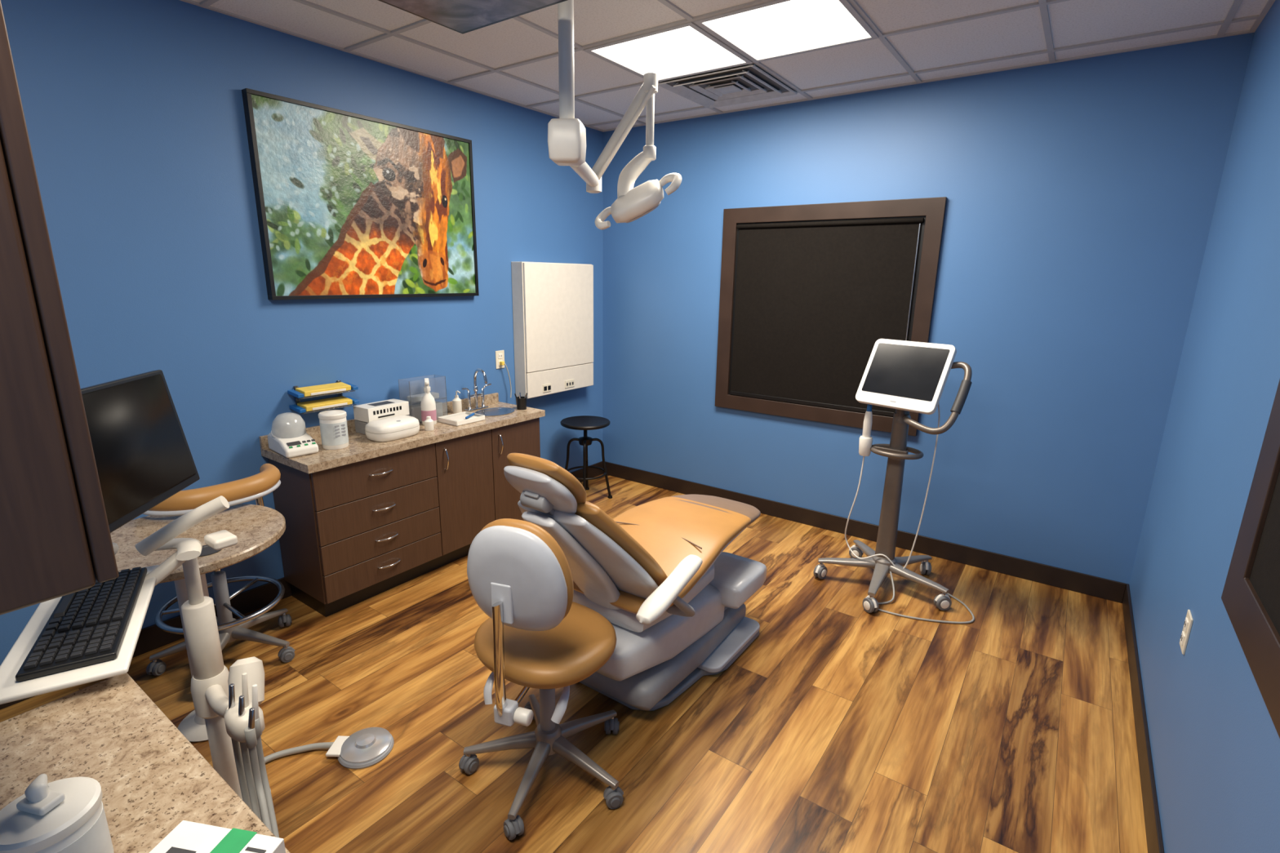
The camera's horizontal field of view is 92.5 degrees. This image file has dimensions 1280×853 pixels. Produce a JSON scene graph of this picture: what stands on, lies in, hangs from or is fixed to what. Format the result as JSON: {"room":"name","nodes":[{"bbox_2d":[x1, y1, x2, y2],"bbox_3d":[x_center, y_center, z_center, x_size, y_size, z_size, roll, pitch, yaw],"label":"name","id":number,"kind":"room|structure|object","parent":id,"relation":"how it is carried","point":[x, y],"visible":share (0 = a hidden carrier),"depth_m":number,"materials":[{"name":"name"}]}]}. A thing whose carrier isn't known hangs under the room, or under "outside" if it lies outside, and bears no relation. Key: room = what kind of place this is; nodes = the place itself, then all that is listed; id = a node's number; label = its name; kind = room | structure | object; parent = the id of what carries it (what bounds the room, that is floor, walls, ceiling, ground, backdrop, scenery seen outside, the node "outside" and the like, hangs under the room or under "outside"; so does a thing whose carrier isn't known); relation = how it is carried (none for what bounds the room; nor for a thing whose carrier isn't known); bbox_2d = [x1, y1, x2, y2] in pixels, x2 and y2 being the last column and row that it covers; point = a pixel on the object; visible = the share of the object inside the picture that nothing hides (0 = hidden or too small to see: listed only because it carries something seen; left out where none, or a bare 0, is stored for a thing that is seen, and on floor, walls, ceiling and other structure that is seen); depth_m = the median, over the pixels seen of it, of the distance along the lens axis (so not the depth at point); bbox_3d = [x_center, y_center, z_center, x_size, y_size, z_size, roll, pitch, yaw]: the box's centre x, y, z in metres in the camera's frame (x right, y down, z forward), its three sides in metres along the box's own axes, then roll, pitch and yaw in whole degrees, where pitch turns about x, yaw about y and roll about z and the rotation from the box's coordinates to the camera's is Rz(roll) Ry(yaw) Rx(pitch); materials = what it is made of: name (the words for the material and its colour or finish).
{"room":"dental clinic","nodes":[
{"label":"dental clinic","id":0,"kind":"room"},
{"bbox_2d":[0,0,603,665],"bbox_3d":[-1.587,-0.527,3.279,0.120,2.708,4.503,11,17,34],"label":"wall","id":1,"kind":"structure","parent":0,"point":[133,109],"depth_m":2.73,"materials":[{"name":"blue paint"}]},
{"bbox_2d":[0,461,603,710],"bbox_3d":[-1.554,0.743,3.552,0.012,0.113,4.263,11,17,34],"label":"baseboard","id":2,"kind":"structure","parent":1,"relation":"attached to","point":[151,637],"depth_m":2.99,"materials":[{"name":"wood"}]},
{"bbox_2d":[241,88,479,299],"bbox_3d":[-1.380,-1.150,3.265,0.045,0.903,1.227,11,17,34],"label":"painting","id":3,"kind":"object","parent":1,"relation":"attached to","point":[349,205],"visible":1,"depth_m":3.14,"materials":[{"name":"multicoloured paint"}]},
{"bbox_2d":[258,392,498,448],"bbox_3d":[-1.398,-0.061,3.549,0.020,0.060,1.495,11,17,34],"label":"backsplash","id":4,"kind":"structure","parent":1,"relation":"attached to","point":[314,432],"depth_m":3.32,"materials":[{"name":"stone"}]},
{"bbox_2d":[495,350,511,397],"bbox_3d":[-0.919,-0.351,4.139,0.054,0.323,0.092,11,17,34],"label":"wall outlet","id":5,"kind":"object","parent":1,"relation":"attached to","point":[500,355],"visible":1,"depth_m":4.12,"materials":[{"name":"beige plastic"}]},
{"bbox_2d":[497,353,502,358],"bbox_3d":[-0.938,-0.474,4.113,0.004,0.032,0.036,11,17,34],"label":"socket","id":6,"kind":"object","parent":5,"relation":"attached to","point":[500,355],"depth_m":4.11,"materials":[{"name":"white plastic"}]},
{"bbox_2d":[511,261,593,399],"bbox_3d":[-0.606,-0.707,4.430,0.128,0.920,0.715,11,17,34],"label":"upper cabinet","id":7,"kind":"object","parent":1,"relation":"attached to","point":[553,303],"visible":0.97,"depth_m":4.32,"materials":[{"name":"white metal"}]},
{"bbox_2d":[287,380,359,413],"bbox_3d":[-1.615,-0.152,3.133,0.113,0.130,0.310,11,17,34],"label":"rack","id":8,"kind":"object","parent":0,"point":[302,393],"depth_m":3.10,"materials":[{"name":"yellow plastic"}]},
{"bbox_2d":[378,0,567,33],"bbox_3d":[-0.369,-1.344,1.560,1.020,0.260,0.600,11,17,34],"label":"ceiling light panel","id":9,"kind":"object","parent":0,"point":[462,16],"depth_m":1.91,"materials":[{"name":"plastic"}]},
{"bbox_2d":[0,474,1147,852],"bbox_3d":[-0.112,1.115,2.579,3.803,0.100,4.503,11,17,34],"label":"floor","id":10,"kind":"structure","parent":0,"point":[842,727],"depth_m":2.32,"materials":[{"name":"wood"}]},
{"bbox_2d":[0,495,279,837],"bbox_3d":[-1.158,0.782,1.483,0.438,1.038,0.908,-7,16,-31],"label":"dental delivery unit","id":11,"kind":"object","parent":10,"relation":"on","point":[228,703],"visible":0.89,"depth_m":1.64,"materials":[{"name":"white plastic"}]},
{"bbox_2d":[0,564,159,704],"bbox_3d":[-1.290,0.458,1.424,0.225,0.014,0.540,-7,16,-31],"label":"keyboard tray","id":12,"kind":"object","parent":11,"relation":"on","point":[11,690],"depth_m":1.27,"materials":[{"name":"white plastic"}]},
{"bbox_2d":[15,566,146,681],"bbox_3d":[-1.278,0.438,1.426,0.155,0.023,0.450,-7,16,-31],"label":"keyboard","id":13,"kind":"object","parent":11,"relation":"on","point":[89,626],"visible":0.91,"depth_m":1.36,"materials":[{"name":"black plastic"}]},
{"bbox_2d":[80,369,199,555],"bbox_3d":[-1.265,0.130,1.416,0.189,0.453,0.500,-1,14,-9],"label":"computer monitor","id":14,"kind":"object","parent":11,"relation":"attached to","point":[144,458],"visible":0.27,"depth_m":1.46,"materials":[{"name":"black plastic"}]},
{"bbox_2d":[227,656,264,705],"bbox_3d":[-1.087,0.711,1.691,0.086,0.137,0.120,-4,15,-18],"label":"holder","id":15,"kind":"object","parent":11,"relation":"on","point":[254,667],"depth_m":1.67,"materials":[{"name":"white plastic"}]},
{"bbox_2d":[0,672,289,852],"bbox_3d":[-0.796,1.072,0.805,1.235,0.810,0.652,11,17,34],"label":"countertop","id":16,"kind":"structure","parent":10,"relation":"on","point":[152,779],"depth_m":1.07,"materials":[{"name":"beige stone"}]},
{"bbox_2d":[0,773,113,852],"bbox_3d":[-0.805,0.559,0.836,0.118,0.169,0.118,11,17,34],"label":"jar","id":17,"kind":"object","parent":16,"relation":"on","point":[64,815],"visible":1,"depth_m":0.82,"materials":[{"name":"white plastic"}]},
{"bbox_2d":[149,820,285,852],"bbox_3d":[-0.608,0.622,0.863,0.170,0.042,0.091,3,14,9],"label":"carton","id":18,"kind":"object","parent":16,"relation":"on","point":[188,837],"visible":1,"depth_m":0.88,"materials":[{"name":"white cardboard"}]},
{"bbox_2d":[110,503,285,742],"bbox_3d":[-1.595,0.741,2.216,0.620,0.754,0.620,11,17,34],"label":"round side table","id":19,"kind":"object","parent":10,"relation":"on","point":[256,528],"visible":0.39,"depth_m":2.15,"materials":[{"name":"stone"}]},
{"bbox_2d":[142,463,294,675],"bbox_3d":[-1.787,0.592,2.596,0.576,0.855,0.555,11,17,34],"label":"stool","id":20,"kind":"object","parent":10,"relation":"on","point":[230,629],"visible":0.54,"depth_m":2.55,"materials":[{"name":"paint"}]},
{"bbox_2d":[147,658,163,671],"bbox_3d":[-2.019,0.992,2.551,0.018,0.040,0.068,3,14,8],"label":"caster wheel","id":21,"kind":"object","parent":20,"relation":"attached to","point":[157,664],"depth_m":2.54,"materials":[{"name":"plastic"}]},
{"bbox_2d":[281,613,286,622],"bbox_3d":[-1.691,0.908,2.912,0.018,0.040,0.068,-6,16,-27],"label":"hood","id":22,"kind":"object","parent":20,"relation":"attached to","point":[284,615],"depth_m":2.89,"materials":[{"name":"plastic"}]},
{"bbox_2d":[277,646,294,657],"bbox_3d":[-1.536,0.974,2.657,0.018,0.040,0.068,14,19,42],"label":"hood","id":23,"kind":"object","parent":20,"relation":"attached to","point":[286,651],"depth_m":2.64,"materials":[{"name":"plastic"}]},
{"bbox_2d":[264,727,394,769],"bbox_3d":[-1.182,1.190,1.902,0.406,0.044,0.840,5,15,18],"label":"foot pedal","id":24,"kind":"object","parent":10,"relation":"on","point":[366,748],"visible":0.84,"depth_m":2.14,"materials":[{"name":"grey plastic"}]},
{"bbox_2d":[258,392,545,617],"bbox_3d":[-1.226,0.366,3.523,0.458,0.870,1.495,11,17,34],"label":"base cabinet","id":25,"kind":"object","parent":10,"relation":"on","point":[365,519],"visible":0.91,"depth_m":3.15,"materials":[{"name":"brown laminate"}]},
{"bbox_2d":[260,401,545,473],"bbox_3d":[-1.224,0.019,3.440,0.450,0.038,1.495,11,17,34],"label":"countertop","id":26,"kind":"structure","parent":25,"relation":"on","point":[360,448],"depth_m":3.12,"materials":[{"name":"stone"}]},
{"bbox_2d":[267,412,318,457],"bbox_3d":[-1.655,0.029,2.908,0.235,0.184,0.150,13,18,40],"label":"mixer","id":27,"kind":"object","parent":26,"relation":"on","point":[288,437],"visible":1,"depth_m":2.87,"materials":[{"name":"white plastic"}]},
{"bbox_2d":[318,409,348,449],"bbox_3d":[-1.498,0.012,2.997,0.124,0.180,0.124,11,17,34],"label":"wipes canister","id":28,"kind":"object","parent":26,"relation":"on","point":[333,423],"visible":1,"depth_m":2.95,"materials":[{"name":"white plastic"}]},
{"bbox_2d":[334,424,346,437],"bbox_3d":[-1.450,0.020,2.963,0.002,0.056,0.050,11,17,34],"label":"print","id":29,"kind":"object","parent":28,"relation":"attached to","point":[340,429],"depth_m":2.96,"materials":[{"name":"white paper"}]},
{"bbox_2d":[353,399,409,434],"bbox_3d":[-1.405,-0.054,3.343,0.131,0.146,0.250,10,16,31],"label":"glove box","id":30,"kind":"object","parent":26,"relation":"on","point":[364,414],"visible":0.7,"depth_m":3.27,"materials":[{"name":"white plastic"}]},
{"bbox_2d":[364,415,419,442],"bbox_3d":[-1.297,0.006,3.214,0.176,0.093,0.264,10,16,31],"label":"instrument warmer","id":31,"kind":"object","parent":26,"relation":"on","point":[398,427],"visible":1,"depth_m":3.14,"materials":[{"name":"white plastic"}]},
{"bbox_2d":[398,374,447,423],"bbox_3d":[-1.259,-0.160,3.563,0.104,0.250,0.244,11,17,34],"label":"acrylic organizer","id":32,"kind":"object","parent":26,"relation":"on","point":[411,389],"visible":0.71,"depth_m":3.50,"materials":[{"name":"clear plastic"}]},
{"bbox_2d":[420,377,436,425],"bbox_3d":[-1.192,-0.137,3.445,0.082,0.264,0.099,-4,15,-20],"label":"spray bottle","id":33,"kind":"object","parent":26,"relation":"on","point":[428,404],"visible":0.98,"depth_m":3.44,"materials":[{"name":"white plastic"}]},
{"bbox_2d":[424,416,434,431],"bbox_3d":[-1.157,-0.019,3.357,0.048,0.078,0.048,11,17,34],"label":"bottle","id":34,"kind":"object","parent":26,"relation":"on","point":[428,422],"visible":1,"depth_m":3.34,"materials":[{"name":"plastic"}]},
{"bbox_2d":[452,391,462,413],"bbox_3d":[-1.128,-0.153,3.772,0.055,0.141,0.055,-1,14,-9],"label":"soap bottle","id":35,"kind":"object","parent":26,"relation":"on","point":[456,402],"visible":0.97,"depth_m":3.76,"materials":[{"name":"white plastic"}]},
{"bbox_2d":[437,411,484,426],"bbox_3d":[-1.044,-0.052,3.583,0.176,0.035,0.206,11,17,34],"label":"tray","id":36,"kind":"object","parent":26,"relation":"on","point":[465,417],"visible":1,"depth_m":3.56,"materials":[{"name":"white plastic"}]},
{"bbox_2d":[461,368,491,411],"bbox_3d":[-1.028,-0.237,3.856,0.183,0.267,0.157,-3,14,-14],"label":"sink faucet","id":37,"kind":"object","parent":26,"relation":"on","point":[476,394],"visible":1,"depth_m":3.85,"materials":[{"name":"silver metal"}]},
{"bbox_2d":[475,407,515,416],"bbox_3d":[-0.907,-0.034,3.840,0.212,0.124,0.265,11,17,34],"label":"sink","id":38,"kind":"object","parent":26,"relation":"in","point":[491,411],"depth_m":3.83,"materials":[{"name":"metal"}]},
{"bbox_2d":[514,392,527,409],"bbox_3d":[-0.754,-0.161,3.914,0.081,0.101,0.082,11,17,34],"label":"cup","id":39,"kind":"object","parent":26,"relation":"on","point":[521,401],"visible":1,"depth_m":3.90,"materials":[{"name":"plastic"}]},
{"bbox_2d":[458,518,623,840],"bbox_3d":[-0.286,0.694,1.981,0.561,0.998,0.580,11,17,34],"label":"stool","id":40,"kind":"object","parent":10,"relation":"on","point":[534,635],"visible":1,"depth_m":1.81,"materials":[{"name":"leather"}]},
{"bbox_2d":[460,754,477,768],"bbox_3d":[-0.583,1.131,2.080,0.018,0.040,0.068,11,17,34],"label":"caster wheel","id":41,"kind":"object","parent":40,"relation":"attached to","point":[467,761],"depth_m":2.06,"materials":[{"name":"plastic"}]},
{"bbox_2d":[507,817,520,834],"bbox_3d":[-0.380,1.192,1.843,0.018,0.040,0.068,-9,17,-36],"label":"caster wheel","id":42,"kind":"object","parent":40,"relation":"attached to","point":[513,824],"depth_m":1.82,"materials":[{"name":"plastic"}]},
{"bbox_2d":[480,518,573,618],"bbox_3d":[-0.335,0.414,1.726,0.316,0.334,0.074,5,15,18],"label":"cushion","id":43,"kind":"object","parent":40,"relation":"on","point":[533,579],"depth_m":1.65,"materials":[{"name":"orange fabric"}]},
{"bbox_2d":[474,601,616,687],"bbox_3d":[-0.305,0.683,1.988,0.450,0.058,0.410,11,17,34],"label":"seat cushion","id":44,"kind":"object","parent":40,"relation":"on","point":[566,654],"depth_m":1.88,"materials":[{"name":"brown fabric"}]},
{"bbox_2d":[608,717,614,730],"bbox_3d":[-0.104,1.093,2.266,0.018,0.040,0.068,1,14,-1],"label":"caster wheel","id":45,"kind":"object","parent":40,"relation":"attached to","point":[611,720],"depth_m":2.24,"materials":[{"name":"plastic"}]},
{"bbox_2d":[603,786,623,799],"bbox_3d":[-0.085,1.169,1.958,0.068,0.040,0.018,-4,15,-19],"label":"caster wheel","id":46,"kind":"object","parent":40,"relation":"attached to","point":[610,793],"depth_m":1.94,"materials":[{"name":"plastic"}]},
{"bbox_2d":[560,415,612,498],"bbox_3d":[-0.409,0.252,4.601,0.368,0.602,0.368,-9,17,-36],"label":"stool","id":47,"kind":"object","parent":10,"relation":"on","point":[584,423],"visible":0.77,"depth_m":4.55,"materials":[{"name":"black metal"}]},
{"bbox_2d":[503,453,766,711],"bbox_3d":[0.052,0.507,2.526,0.686,1.111,1.417,11,17,34],"label":"dental chair","id":48,"kind":"object","parent":10,"relation":"on","point":[659,571],"visible":0.86,"depth_m":2.31,"materials":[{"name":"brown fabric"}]},
{"bbox_2d":[506,453,586,502],"bbox_3d":[-0.292,0.169,1.937,0.276,0.183,0.163,11,17,34],"label":"cushion","id":49,"kind":"object","parent":48,"relation":"on","point":[560,486],"depth_m":1.85,"materials":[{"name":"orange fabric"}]},
{"bbox_2d":[574,501,667,586],"bbox_3d":[-0.165,0.409,2.184,0.512,0.448,0.375,11,17,34],"label":"backrest cushion","id":50,"kind":"object","parent":48,"relation":"on","point":[606,555],"depth_m":2.01,"materials":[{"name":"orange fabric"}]},
{"bbox_2d":[573,496,751,614],"bbox_3d":[0.083,0.498,2.567,0.545,0.160,0.835,11,17,34],"label":"seat cushion","id":51,"kind":"object","parent":48,"relation":"on","point":[671,529],"depth_m":2.52,"materials":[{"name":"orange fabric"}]},
{"bbox_2d":[813,338,974,623],"bbox_3d":[1.400,0.242,3.194,0.810,1.350,0.691,11,17,34],"label":"cart","id":52,"kind":"object","parent":10,"relation":"on","point":[904,376],"visible":1,"depth_m":3.15,"materials":[{"name":"paint"}]},
{"bbox_2d":[815,564,825,573],"bbox_3d":[1.022,0.800,3.464,0.086,0.049,0.018,-10,18,-38],"label":"caster wheel","id":53,"kind":"object","parent":52,"relation":"attached to","point":[820,568],"depth_m":3.44,"materials":[{"name":"white plastic"}]},
{"bbox_2d":[848,545,863,553],"bbox_3d":[1.313,0.743,3.716,0.086,0.049,0.018,10,16,32],"label":"caster wheel","id":54,"kind":"object","parent":52,"relation":"attached to","point":[855,549],"depth_m":3.70,"materials":[{"name":"white plastic"}]},
{"bbox_2d":[866,595,877,608],"bbox_3d":[1.178,0.887,3.119,0.018,0.049,0.086,-4,15,-21],"label":"caster wheel","id":55,"kind":"object","parent":52,"relation":"attached to","point":[871,602],"depth_m":3.10,"materials":[{"name":"white plastic"}]},
{"bbox_2d":[855,338,956,423],"bbox_3d":[1.334,-0.215,3.102,0.436,0.421,0.285,11,17,34],"label":"monitor","id":56,"kind":"object","parent":52,"relation":"on","point":[904,376],"depth_m":3.07,"materials":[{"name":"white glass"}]},
{"bbox_2d":[924,560,928,569],"bbox_3d":[1.648,0.795,3.526,0.018,0.049,0.086,5,14,14],"label":"caster wheel","id":57,"kind":"object","parent":52,"relation":"attached to","point":[926,562],"depth_m":3.50,"materials":[{"name":"white plastic"}]},
{"bbox_2d":[934,593,950,601],"bbox_3d":[1.565,0.884,3.157,0.086,0.049,0.018,0,14,-3],"label":"caster wheel","id":58,"kind":"object","parent":52,"relation":"attached to","point":[943,597],"depth_m":3.14,"materials":[{"name":"white plastic"}]},
{"bbox_2d":[192,0,1267,129],"bbox_3d":[-0.068,-1.611,1.909,3.803,0.100,4.503,11,17,34],"label":"ceiling","id":59,"kind":"structure","parent":0,"point":[511,41],"depth_m":2.77,"materials":[{"name":"tile"}]},
{"bbox_2d":[547,0,681,229],"bbox_3d":[-0.160,-1.198,2.273,0.531,0.880,0.589,11,17,34],"label":"light","id":60,"kind":"object","parent":59,"relation":"hanging from","point":[566,135],"visible":1,"depth_m":2.35,"materials":[{"name":"white plastic"}]},
{"bbox_2d":[583,21,752,81],"bbox_3d":[0.148,-1.816,2.995,0.600,0.014,0.600,11,17,34],"label":"frame","id":61,"kind":"object","parent":59,"relation":"attached to","point":[589,50],"visible":0.74,"depth_m":2.90,"materials":[{"name":"metal"}]},
{"bbox_2d":[592,26,744,79],"bbox_3d":[0.148,-1.817,2.995,0.550,0.004,0.550,11,17,34],"label":"ceiling light","id":62,"kind":"object","parent":59,"relation":"in","point":[685,50],"visible":0.79,"depth_m":2.97,"materials":[{"name":"white plastic"}]},
{"bbox_2d":[657,63,797,108],"bbox_3d":[0.503,-1.923,3.480,0.590,0.023,0.590,11,17,34],"label":"ceiling air vent","id":63,"kind":"object","parent":59,"relation":"in","point":[745,83],"depth_m":3.46,"materials":[{"name":"grey metal"}]},
{"bbox_2d":[180,0,1275,132],"bbox_3d":[-0.069,-1.559,1.922,3.563,0.009,4.263,11,17,34],"label":"grid","id":64,"kind":"object","parent":59,"relation":"attached to","point":[1042,4],"depth_m":2.85,"materials":[{"name":"white metal"}]},
{"bbox_2d":[702,0,870,58],"bbox_3d":[0.644,-1.725,2.652,0.550,0.004,0.550,11,17,34],"label":"ceiling light","id":65,"kind":"object","parent":59,"relation":"in","point":[792,25],"visible":0.92,"depth_m":2.64,"materials":[{"name":"white plastic"}]},
{"bbox_2d":[693,0,879,62],"bbox_3d":[0.644,-1.724,2.652,0.600,0.014,0.600,11,17,34],"label":"frame","id":66,"kind":"object","parent":59,"relation":"attached to","point":[846,3],"visible":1,"depth_m":2.65,"materials":[{"name":"metal"}]},
{"bbox_2d":[602,32,1253,584],"bbox_3d":[1.185,-0.654,3.980,3.563,2.708,0.120,11,17,34],"label":"wall","id":67,"kind":"structure","parent":0,"point":[1082,194],"depth_m":3.36,"materials":[{"name":"blue paint"}]},
{"bbox_2d":[730,391,893,416],"bbox_3d":[1.113,-0.156,4.057,1.144,0.025,0.008,11,17,34],"label":"bar","id":68,"kind":"object","parent":67,"relation":"attached to","point":[733,393],"visible":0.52,"depth_m":4.04,"materials":[{"name":"black plastic"}]},
{"bbox_2d":[730,222,921,417],"bbox_3d":[1.125,-0.694,3.929,1.144,1.141,0.008,11,17,34],"label":"shade","id":69,"kind":"object","parent":67,"relation":"attached to","point":[813,304],"visible":0.86,"depth_m":3.91,"materials":[{"name":"fabric"}]},
{"bbox_2d":[728,216,925,395],"bbox_3d":[1.128,-0.710,3.930,1.192,1.179,0.004,11,17,34],"label":"reveal","id":70,"kind":"object","parent":67,"relation":"attached to","point":[923,223],"visible":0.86,"depth_m":3.69,"materials":[{"name":"brown wood"}]},
{"bbox_2d":[736,217,924,228],"bbox_3d":[1.128,-1.254,3.783,1.164,0.028,0.028,11,17,34],"label":"roller","id":71,"kind":"object","parent":67,"relation":"attached to","point":[900,220],"visible":1,"depth_m":3.73,"materials":[{"name":"metal"}]},
{"bbox_2d":[715,196,946,435],"bbox_3d":[1.121,-0.707,3.920,1.374,1.361,0.030,11,17,34],"label":"window frame","id":72,"kind":"structure","parent":67,"relation":"attached to","point":[934,209],"depth_m":3.87,"materials":[{"name":"brown wood"}]},
{"bbox_2d":[603,461,1126,603],"bbox_3d":[1.126,0.618,4.237,3.539,0.113,0.012,11,17,34],"label":"baseboard","id":73,"kind":"structure","parent":67,"relation":"attached to","point":[1105,588],"depth_m":3.82,"materials":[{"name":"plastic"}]},
{"bbox_2d":[905,223,920,341],"bbox_3d":[1.580,-0.612,3.604,0.006,1.111,0.008,11,17,34],"label":"rail","id":74,"kind":"object","parent":67,"relation":"attached to","point":[919,224],"visible":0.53,"depth_m":3.54,"materials":[{"name":"metal"}]},
{"bbox_2d":[1128,0,1279,852],"bbox_3d":[1.408,0.030,1.210,0.120,2.708,4.503,11,17,34],"label":"wall","id":75,"kind":"structure","parent":0,"point":[1215,740],"depth_m":1.90,"materials":[{"name":"blue paint"}]},
{"bbox_2d":[1122,583,1164,852],"bbox_3d":[1.334,1.280,1.556,0.012,0.113,4.263,11,17,34],"label":"baseboard","id":76,"kind":"structure","parent":75,"relation":"attached to","point":[1150,805],"depth_m":2.18,"materials":[{"name":"plastic"}]},
{"bbox_2d":[1179,609,1193,654],"bbox_3d":[1.691,0.636,1.899,0.010,0.120,0.075,11,17,34],"label":"wall outlet","id":77,"kind":"object","parent":75,"relation":"attached to","point":[1188,620],"visible":1,"depth_m":1.88,"materials":[{"name":"beige plastic"}]},
{"bbox_2d":[1180,631,1185,645],"bbox_3d":[1.689,0.659,1.906,0.004,0.032,0.036,11,17,34],"label":"socket","id":78,"kind":"object","parent":77,"relation":"attached to","point":[1183,635],"depth_m":1.90,"materials":[{"name":"white plastic"}]},
{"bbox_2d":[1183,617,1188,631],"bbox_3d":[1.690,0.613,1.895,0.004,0.032,0.036,11,17,34],"label":"socket","id":79,"kind":"object","parent":77,"relation":"attached to","point":[1186,622],"depth_m":1.89,"materials":[{"name":"white plastic"}]},
{"bbox_2d":[1221,379,1279,738],"bbox_3d":[1.088,-0.088,0.847,0.030,1.300,1.260,11,17,34],"label":"window frame","id":80,"kind":"structure","parent":75,"relation":"attached to","point":[1259,639],"depth_m":1.36,"materials":[{"name":"brown wood"}]},
{"bbox_2d":[1248,469,1279,635],"bbox_3d":[1.094,-0.087,0.843,0.010,1.100,1.060,11,17,34],"label":"shade","id":81,"kind":"object","parent":75,"relation":"attached to","point":[1264,577],"visible":1,"depth_m":1.30,"materials":[{"name":"fabric"}]},
{"bbox_3d":[-1.364,0.158,0.509,3.563,2.708,0.120,11,17,34],"label":"wall","id":82,"kind":"structure","parent":0,"visible":0},
{"bbox_2d":[0,0,119,615],"bbox_3d":[-1.091,-0.129,0.662,0.843,0.600,0.528,11,17,34],"label":"upper cabinet","id":83,"kind":"object","parent":82,"relation":"attached to","point":[55,540],"visible":1,"depth_m":0.63,"materials":[{"name":"brown laminate"}]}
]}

